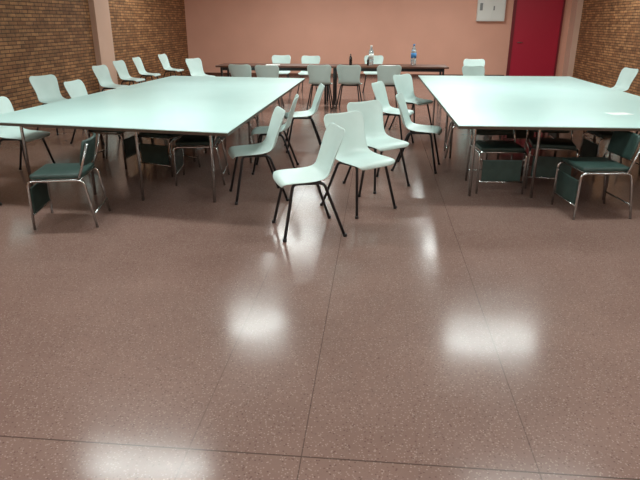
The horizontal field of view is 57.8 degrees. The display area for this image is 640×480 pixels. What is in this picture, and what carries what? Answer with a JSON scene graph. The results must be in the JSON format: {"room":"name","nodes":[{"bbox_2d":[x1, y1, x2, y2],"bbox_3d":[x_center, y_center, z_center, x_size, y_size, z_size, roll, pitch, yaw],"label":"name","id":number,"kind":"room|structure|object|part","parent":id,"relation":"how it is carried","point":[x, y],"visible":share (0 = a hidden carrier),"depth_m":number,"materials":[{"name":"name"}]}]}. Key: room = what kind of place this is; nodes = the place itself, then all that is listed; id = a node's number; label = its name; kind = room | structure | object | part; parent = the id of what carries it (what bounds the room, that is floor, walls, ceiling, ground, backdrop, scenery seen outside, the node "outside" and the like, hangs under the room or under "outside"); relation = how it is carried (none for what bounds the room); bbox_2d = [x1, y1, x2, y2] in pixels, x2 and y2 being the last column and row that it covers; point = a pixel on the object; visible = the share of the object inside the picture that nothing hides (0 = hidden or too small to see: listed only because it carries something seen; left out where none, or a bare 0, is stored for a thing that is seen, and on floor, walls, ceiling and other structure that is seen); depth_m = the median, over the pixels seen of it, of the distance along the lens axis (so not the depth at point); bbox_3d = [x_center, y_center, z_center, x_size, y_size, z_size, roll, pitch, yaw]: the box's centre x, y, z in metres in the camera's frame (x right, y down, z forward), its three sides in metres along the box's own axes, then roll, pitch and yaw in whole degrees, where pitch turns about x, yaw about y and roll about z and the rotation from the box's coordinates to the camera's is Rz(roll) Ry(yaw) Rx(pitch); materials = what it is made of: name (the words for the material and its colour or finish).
{"room":"meeting room","nodes":[
{"label":"meeting room","id":0,"kind":"room"},
{"bbox_2d":[0,0,189,110],"bbox_3d":[-5.365,-2.958,7.869,0.200,3.200,22.100,2,21,5],"label":"wall","id":1,"kind":"structure","parent":0,"point":[38,37],"depth_m":11.56,"materials":[{"name":"brown brick"}]},
{"bbox_2d":[88,0,117,91],"bbox_3d":[-4.724,-4.703,12.513,0.121,3.200,0.700,2,21,5],"label":"column","id":2,"kind":"structure","parent":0,"point":[98,9],"depth_m":12.50,"materials":[{"name":"paint"}]},
{"bbox_2d":[0,75,639,479],"bbox_3d":[0.592,-1.210,7.909,12.170,0.100,22.500,2,21,5],"label":"floor","id":3,"kind":"structure","parent":0,"point":[493,333],"depth_m":3.38,"materials":[{"name":"tile"}]},
{"bbox_2d":[0,96,54,171],"bbox_3d":[-3.280,-1.108,6.312,0.538,0.841,0.502,4,21,11],"label":"plastic chair","id":4,"kind":"object","parent":3,"relation":"on","point":[7,133],"visible":0.8,"depth_m":6.34,"materials":[{"name":"white plastic"}]},
{"bbox_2d":[29,74,82,134],"bbox_3d":[-4.063,-2.091,8.928,0.538,0.841,0.502,11,23,27],"label":"plastic chair","id":5,"kind":"object","parent":3,"relation":"on","point":[46,87],"visible":0.66,"depth_m":8.95,"materials":[{"name":"white plastic"}]},
{"bbox_2d":[26,133,110,229],"bbox_3d":[-2.122,-0.508,4.882,0.524,0.720,0.473,-2,21,-6],"label":"upholstered chair","id":6,"kind":"object","parent":3,"relation":"on","point":[39,195],"visible":1,"depth_m":4.77,"materials":[{"name":"green fabric"}]},
{"bbox_2d":[64,79,120,144],"bbox_3d":[-3.217,-1.812,8.186,0.538,0.841,0.502,3,21,9],"label":"plastic chair","id":7,"kind":"object","parent":3,"relation":"on","point":[76,88],"visible":0.34,"depth_m":8.14,"materials":[{"name":"white plastic"}]},
{"bbox_2d":[92,65,127,91],"bbox_3d":[-3.948,-2.881,11.029,0.538,0.841,0.502,6,21,15],"label":"plastic chair","id":8,"kind":"object","parent":3,"relation":"on","point":[102,73],"visible":0.79,"depth_m":11.02,"materials":[{"name":"white plastic"}]},
{"bbox_2d":[88,130,142,168],"bbox_3d":[-2.460,-1.255,6.868,0.524,0.720,0.473,4,21,10],"label":"upholstered chair","id":9,"kind":"object","parent":3,"relation":"on","point":[129,145],"visible":0.2,"depth_m":6.74,"materials":[{"name":"green fabric"}]},
{"bbox_2d":[113,60,144,84],"bbox_3d":[-4.057,-3.396,12.401,0.538,0.841,0.502,4,21,11],"label":"plastic chair","id":10,"kind":"object","parent":3,"relation":"on","point":[120,66],"visible":0.91,"depth_m":12.38,"materials":[{"name":"white plastic"}]},
{"bbox_2d":[132,57,160,82],"bbox_3d":[-4.037,-3.837,13.572,0.538,0.841,0.502,2,21,5],"label":"plastic chair","id":11,"kind":"object","parent":3,"relation":"on","point":[137,61],"visible":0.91,"depth_m":13.56,"materials":[{"name":"white plastic"}]},
{"bbox_2d":[0,76,304,202],"bbox_3d":[-1.707,-1.454,7.336,2.500,0.760,5.140,2,21,5],"label":"conference table","id":12,"kind":"object","parent":3,"relation":"on","point":[211,106],"visible":0.95,"depth_m":6.02,"materials":[{"name":"laminate"}]},
{"bbox_2d":[138,132,200,176],"bbox_3d":[-1.722,-1.144,6.574,0.473,0.720,0.524,10,23,24],"label":"upholstered chair","id":13,"kind":"object","parent":3,"relation":"on","point":[152,154],"visible":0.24,"depth_m":6.39,"materials":[{"name":"green fabric"}]},
{"bbox_2d":[158,54,183,77],"bbox_3d":[-3.802,-4.324,14.870,0.538,0.841,0.502,4,21,11],"label":"plastic chair","id":14,"kind":"object","parent":3,"relation":"on","point":[163,58],"visible":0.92,"depth_m":14.85,"materials":[{"name":"white"}]},
{"bbox_2d":[185,58,215,76],"bbox_3d":[-2.678,-3.653,13.084,0.538,0.841,0.502,14,25,33],"label":"plastic chair","id":15,"kind":"object","parent":3,"relation":"on","point":[195,66],"visible":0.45,"depth_m":13.14,"materials":[{"name":"white plastic"}]},
{"bbox_2d":[173,135,229,185],"bbox_3d":[-1.257,-0.984,6.148,0.524,0.720,0.473,-1,21,-2],"label":"upholstered chair","id":16,"kind":"object","parent":3,"relation":"on","point":[185,141],"visible":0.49,"depth_m":6.03,"materials":[{"name":"green fabric"}]},
{"bbox_2d":[217,117,259,150],"bbox_3d":[-1.058,-1.525,7.587,0.524,0.720,0.473,1,21,3],"label":"upholstered chair","id":17,"kind":"object","parent":3,"relation":"on","point":[221,137],"visible":0.11,"depth_m":7.54,"materials":[{"name":"green fabric"}]},
{"bbox_2d":[228,64,250,76],"bbox_3d":[-1.510,-3.089,11.583,0.502,0.841,0.538,5,21,13],"label":"plastic chair","id":18,"kind":"object","parent":3,"relation":"on","point":[235,70],"visible":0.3,"depth_m":11.27,"materials":[{"name":"white plastic"}]},
{"bbox_2d":[228,106,288,204],"bbox_3d":[-0.603,-0.824,5.557,0.538,0.841,0.502,-5,21,-14],"label":"plastic chair","id":19,"kind":"object","parent":3,"relation":"on","point":[253,150],"visible":0.99,"depth_m":5.54,"materials":[{"name":"white plastic"}]},
{"bbox_2d":[255,65,283,106],"bbox_3d":[-0.994,-3.018,11.395,0.502,0.841,0.538,2,21,5],"label":"plastic chair","id":20,"kind":"object","parent":3,"relation":"on","point":[270,71],"visible":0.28,"depth_m":11.08,"materials":[{"name":"white plastic"}]},
{"bbox_2d":[251,94,298,174],"bbox_3d":[-0.506,-1.208,6.577,0.538,0.841,0.502,0,21,0],"label":"plastic chair","id":21,"kind":"object","parent":3,"relation":"on","point":[262,130],"visible":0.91,"depth_m":6.46,"materials":[{"name":"white plastic"}]},
{"bbox_2d":[272,55,290,91],"bbox_3d":[-0.961,-4.093,14.255,0.502,0.841,0.538,1,21,1],"label":"plastic chair","id":22,"kind":"object","parent":3,"relation":"on","point":[285,59],"visible":0.6,"depth_m":14.35,"materials":[{"name":"white plastic"}]},
{"bbox_2d":[284,83,324,152],"bbox_3d":[-0.211,-1.622,7.681,0.538,0.841,0.502,-2,21,-6],"label":"plastic chair","id":23,"kind":"object","parent":3,"relation":"on","point":[300,114],"visible":0.85,"depth_m":7.62,"materials":[{"name":"white plastic"}]},
{"bbox_2d":[297,56,319,92],"bbox_3d":[-0.260,-3.999,14.003,0.502,0.841,0.538,4,21,10],"label":"plastic chair","id":24,"kind":"object","parent":3,"relation":"on","point":[305,59],"visible":0.58,"depth_m":14.10,"materials":[{"name":"white plastic"}]},
{"bbox_2d":[272,123,346,241],"bbox_3d":[-0.095,-0.478,4.636,0.538,0.841,0.502,-5,21,-14],"label":"plastic chair","id":25,"kind":"object","parent":3,"relation":"on","point":[333,136],"visible":1,"depth_m":4.61,"materials":[{"name":"white plastic"}]},
{"bbox_2d":[306,65,333,108],"bbox_3d":[0.006,-3.037,11.445,0.502,0.841,0.538,2,21,5],"label":"plastic chair","id":26,"kind":"object","parent":3,"relation":"on","point":[318,74],"visible":0.96,"depth_m":11.21,"materials":[{"name":"white plastic"}]},
{"bbox_2d":[216,63,448,103],"bbox_3d":[0.242,-3.295,12.233,4.750,0.760,0.750,2,21,5],"label":"wooden table","id":27,"kind":"object","parent":3,"relation":"on","point":[282,67],"visible":0.68,"depth_m":11.96,"materials":[{"name":"brown wood"}]},
{"bbox_2d":[369,46,373,64],"bbox_3d":[1.070,-3.863,12.122,0.107,0.382,0.107,2,21,5],"label":"water bottle","id":28,"kind":"object","parent":27,"relation":"on","point":[371,52],"visible":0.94,"depth_m":12.09,"materials":[{"name":"white"}]},
{"bbox_2d":[411,44,416,64],"bbox_3d":[1.946,-3.848,12.037,0.116,0.413,0.116,2,21,5],"label":"water bottle","id":29,"kind":"object","parent":27,"relation":"on","point":[413,52],"visible":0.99,"depth_m":12.01,"materials":[{"name":"white"}]},
{"bbox_2d":[335,65,361,108],"bbox_3d":[0.586,-3.035,11.440,0.502,0.841,0.538,3,21,9],"label":"plastic chair","id":30,"kind":"object","parent":3,"relation":"on","point":[348,75],"visible":0.95,"depth_m":11.20,"materials":[{"name":"white plastic"}]},
{"bbox_2d":[320,111,396,218],"bbox_3d":[0.350,-0.695,5.215,0.502,0.841,0.538,-16,26,-36],"label":"plastic chair","id":31,"kind":"object","parent":3,"relation":"on","point":[354,151],"visible":0.91,"depth_m":5.27,"materials":[{"name":"white plastic"}]},
{"bbox_2d":[362,55,382,91],"bbox_3d":[1.300,-4.051,14.144,0.502,0.841,0.538,2,21,5],"label":"plastic chair","id":32,"kind":"object","parent":3,"relation":"on","point":[378,59],"visible":0.55,"depth_m":14.22,"materials":[{"name":"white plastic"}]},
{"bbox_2d":[342,100,409,193],"bbox_3d":[0.587,-0.970,5.946,0.502,0.841,0.538,-15,25,-34],"label":"plastic chair","id":33,"kind":"object","parent":3,"relation":"on","point":[372,111],"visible":0.84,"depth_m":6.03,"materials":[{"name":"white plastic"}]},
{"bbox_2d":[374,65,401,106],"bbox_3d":[1.312,-2.993,11.327,0.502,0.841,0.538,0,21,0],"label":"plastic chair","id":34,"kind":"object","parent":3,"relation":"on","point":[385,74],"visible":0.57,"depth_m":11.05,"materials":[{"name":"white plastic"}]},
{"bbox_2d":[372,81,413,142],"bbox_3d":[0.990,-1.724,7.952,0.538,0.841,0.502,10,23,24],"label":"plastic chair","id":35,"kind":"object","parent":3,"relation":"on","point":[379,90],"visible":0.65,"depth_m":7.99,"materials":[{"name":"white plastic"}]},
{"bbox_2d":[388,74,432,131],"bbox_3d":[1.438,-2.135,9.046,0.502,0.841,0.538,-19,28,-41],"label":"plastic chair","id":36,"kind":"object","parent":3,"relation":"on","point":[403,83],"visible":0.77,"depth_m":9.10,"materials":[{"name":"white plastic"}]},
{"bbox_2d":[391,92,441,173],"bbox_3d":[1.127,-1.241,6.666,0.538,0.841,0.502,6,21,15],"label":"plastic chair","id":37,"kind":"object","parent":3,"relation":"on","point":[420,129],"visible":0.99,"depth_m":6.64,"materials":[{"name":"white plastic"}]},
{"bbox_2d":[443,120,489,159],"bbox_3d":[1.857,-1.426,7.323,0.524,0.720,0.473,3,21,9],"label":"upholstered chair","id":38,"kind":"object","parent":3,"relation":"on","point":[486,137],"visible":0.09,"depth_m":7.24,"materials":[{"name":"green metal"}]},
{"bbox_2d":[462,65,484,75],"bbox_3d":[2.925,-2.794,10.798,0.502,0.841,0.538,-5,21,-14],"label":"plastic chair","id":39,"kind":"object","parent":3,"relation":"on","point":[479,70],"visible":0.3,"depth_m":10.90,"materials":[{"name":"white plastic"}]},
{"bbox_2d":[463,59,484,65],"bbox_3d":[3.384,-3.521,12.733,0.502,0.841,0.538,2,21,5],"label":"plastic chair","id":40,"kind":"object","parent":3,"relation":"on","point":[467,62],"visible":0.16,"depth_m":12.83,"materials":[{"name":"white"}]},
{"bbox_2d":[465,129,526,193],"bbox_3d":[1.788,-0.884,5.880,0.473,0.720,0.524,1,21,1],"label":"upholstered chair","id":41,"kind":"object","parent":3,"relation":"on","point":[493,171],"visible":0.74,"depth_m":5.70,"materials":[{"name":"green fabric"}]},
{"bbox_2d":[503,130,537,139],"bbox_3d":[2.690,-1.684,8.009,0.473,0.720,0.524,-2,21,-4],"label":"upholstered chair","id":42,"kind":"object","parent":3,"relation":"on","point":[520,134],"visible":0.03,"depth_m":7.84,"materials":[{"name":"fabric"}]},
{"bbox_2d":[418,75,639,199],"bbox_3d":[2.649,-1.491,7.435,2.490,0.760,5.110,2,21,5],"label":"conference table","id":43,"kind":"object","parent":3,"relation":"on","point":[539,103],"visible":0.96,"depth_m":6.39,"materials":[{"name":"laminate"}]},
{"bbox_3d":[2.623,-1.476,7.438,1.951,0.730,4.230,2,21,5],"label":"chrome frame","id":44,"kind":"part","parent":43,"relation":"part of","materials":[{"name":"grey metal"}]},
{"bbox_2d":[608,112,633,114],"bbox_3d":[2.927,-1.236,5.673,0.210,0.002,0.150,-2,21,-6],"label":"paper sheet","id":45,"kind":"object","parent":43,"relation":"on","point":[611,113],"visible":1,"depth_m":5.67,"materials":[{"name":"white paper"}]},
{"bbox_2d":[520,130,578,188],"bbox_3d":[2.387,-0.934,6.014,0.473,0.720,0.524,5,21,13],"label":"upholstered chair","id":46,"kind":"object","parent":3,"relation":"on","point":[546,165],"visible":0.52,"depth_m":5.84,"materials":[{"name":"green fabric"}]},
{"bbox_2d":[547,131,595,142],"bbox_3d":[3.439,-1.619,7.837,0.524,0.720,0.473,2,21,5],"label":"upholstered chair","id":47,"kind":"object","parent":3,"relation":"on","point":[553,135],"visible":0.02,"depth_m":7.94,"materials":[{"name":"fabric"}]},
{"bbox_2d":[551,131,639,219],"bbox_3d":[2.433,-0.593,5.108,0.524,0.720,0.473,-1,21,-2],"label":"upholstered chair","id":48,"kind":"object","parent":3,"relation":"on","point":[624,144],"visible":0.93,"depth_m":5.03,"materials":[{"name":"green fabric"}]},
{"bbox_2d":[579,131,639,175],"bbox_3d":[3.304,-1.129,6.533,0.524,0.720,0.473,1,21,1],"label":"upholstered chair","id":49,"kind":"object","parent":3,"relation":"on","point":[588,148],"visible":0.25,"depth_m":6.48,"materials":[{"name":"green fabric"}]},
{"bbox_2d":[612,67,637,90],"bbox_3d":[5.272,-2.637,10.382,0.538,0.841,0.502,-2,21,-6],"label":"plastic chair","id":50,"kind":"object","parent":3,"relation":"on","point":[627,75],"visible":0.52,"depth_m":10.37,"materials":[{"name":"white plastic"}]},
{"bbox_2d":[184,0,571,75],"bbox_3d":[1.667,-6.659,17.717,12.170,3.200,0.200,2,21,5],"label":"wall","id":51,"kind":"structure","parent":0,"point":[448,33],"depth_m":17.79,"materials":[{"name":"paint"}]},
{"bbox_2d":[190,73,503,76],"bbox_3d":[0.721,-5.193,18.251,9.890,0.080,0.015,2,21,5],"label":"trim","id":52,"kind":"structure","parent":51,"relation":"attached to","point":[252,74],"depth_m":18.18,"materials":[{"name":"brown wood"}]},
{"bbox_2d":[476,0,505,20],"bbox_3d":[5.047,-6.892,17.072,0.800,0.850,0.182,2,21,5],"label":"electrical box","id":53,"kind":"object","parent":51,"relation":"attached to","point":[487,10],"visible":1,"depth_m":17.04,"materials":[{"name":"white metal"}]},
{"bbox_2d":[506,0,565,75],"bbox_3d":[6.422,-6.206,17.249,1.450,2.680,0.067,2,21,5],"label":"frame","id":54,"kind":"object","parent":51,"relation":"attached to","point":[515,1],"visible":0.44,"depth_m":17.29,"materials":[{"name":"red wood"}]},
{"bbox_2d":[509,0,563,75],"bbox_3d":[6.437,-6.176,17.269,1.320,2.590,0.045,2,21,5],"label":"leaf","id":55,"kind":"object","parent":51,"relation":"attached to","point":[537,22],"visible":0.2,"depth_m":17.30,"materials":[{"name":"red paint"}]},
{"bbox_2d":[562,0,583,76],"bbox_3d":[7.412,-6.340,16.867,0.161,3.200,0.500,2,21,5],"label":"column","id":56,"kind":"structure","parent":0,"point":[577,5],"depth_m":16.90,"materials":[{"name":"paint"}]},
{"bbox_2d":[572,0,639,95],"bbox_3d":[6.550,-2.552,6.789,0.200,3.200,22.100,2,21,5],"label":"wall","id":57,"kind":"structure","parent":0,"point":[608,42],"depth_m":14.57,"materials":[{"name":"brown brick"}]}
]}

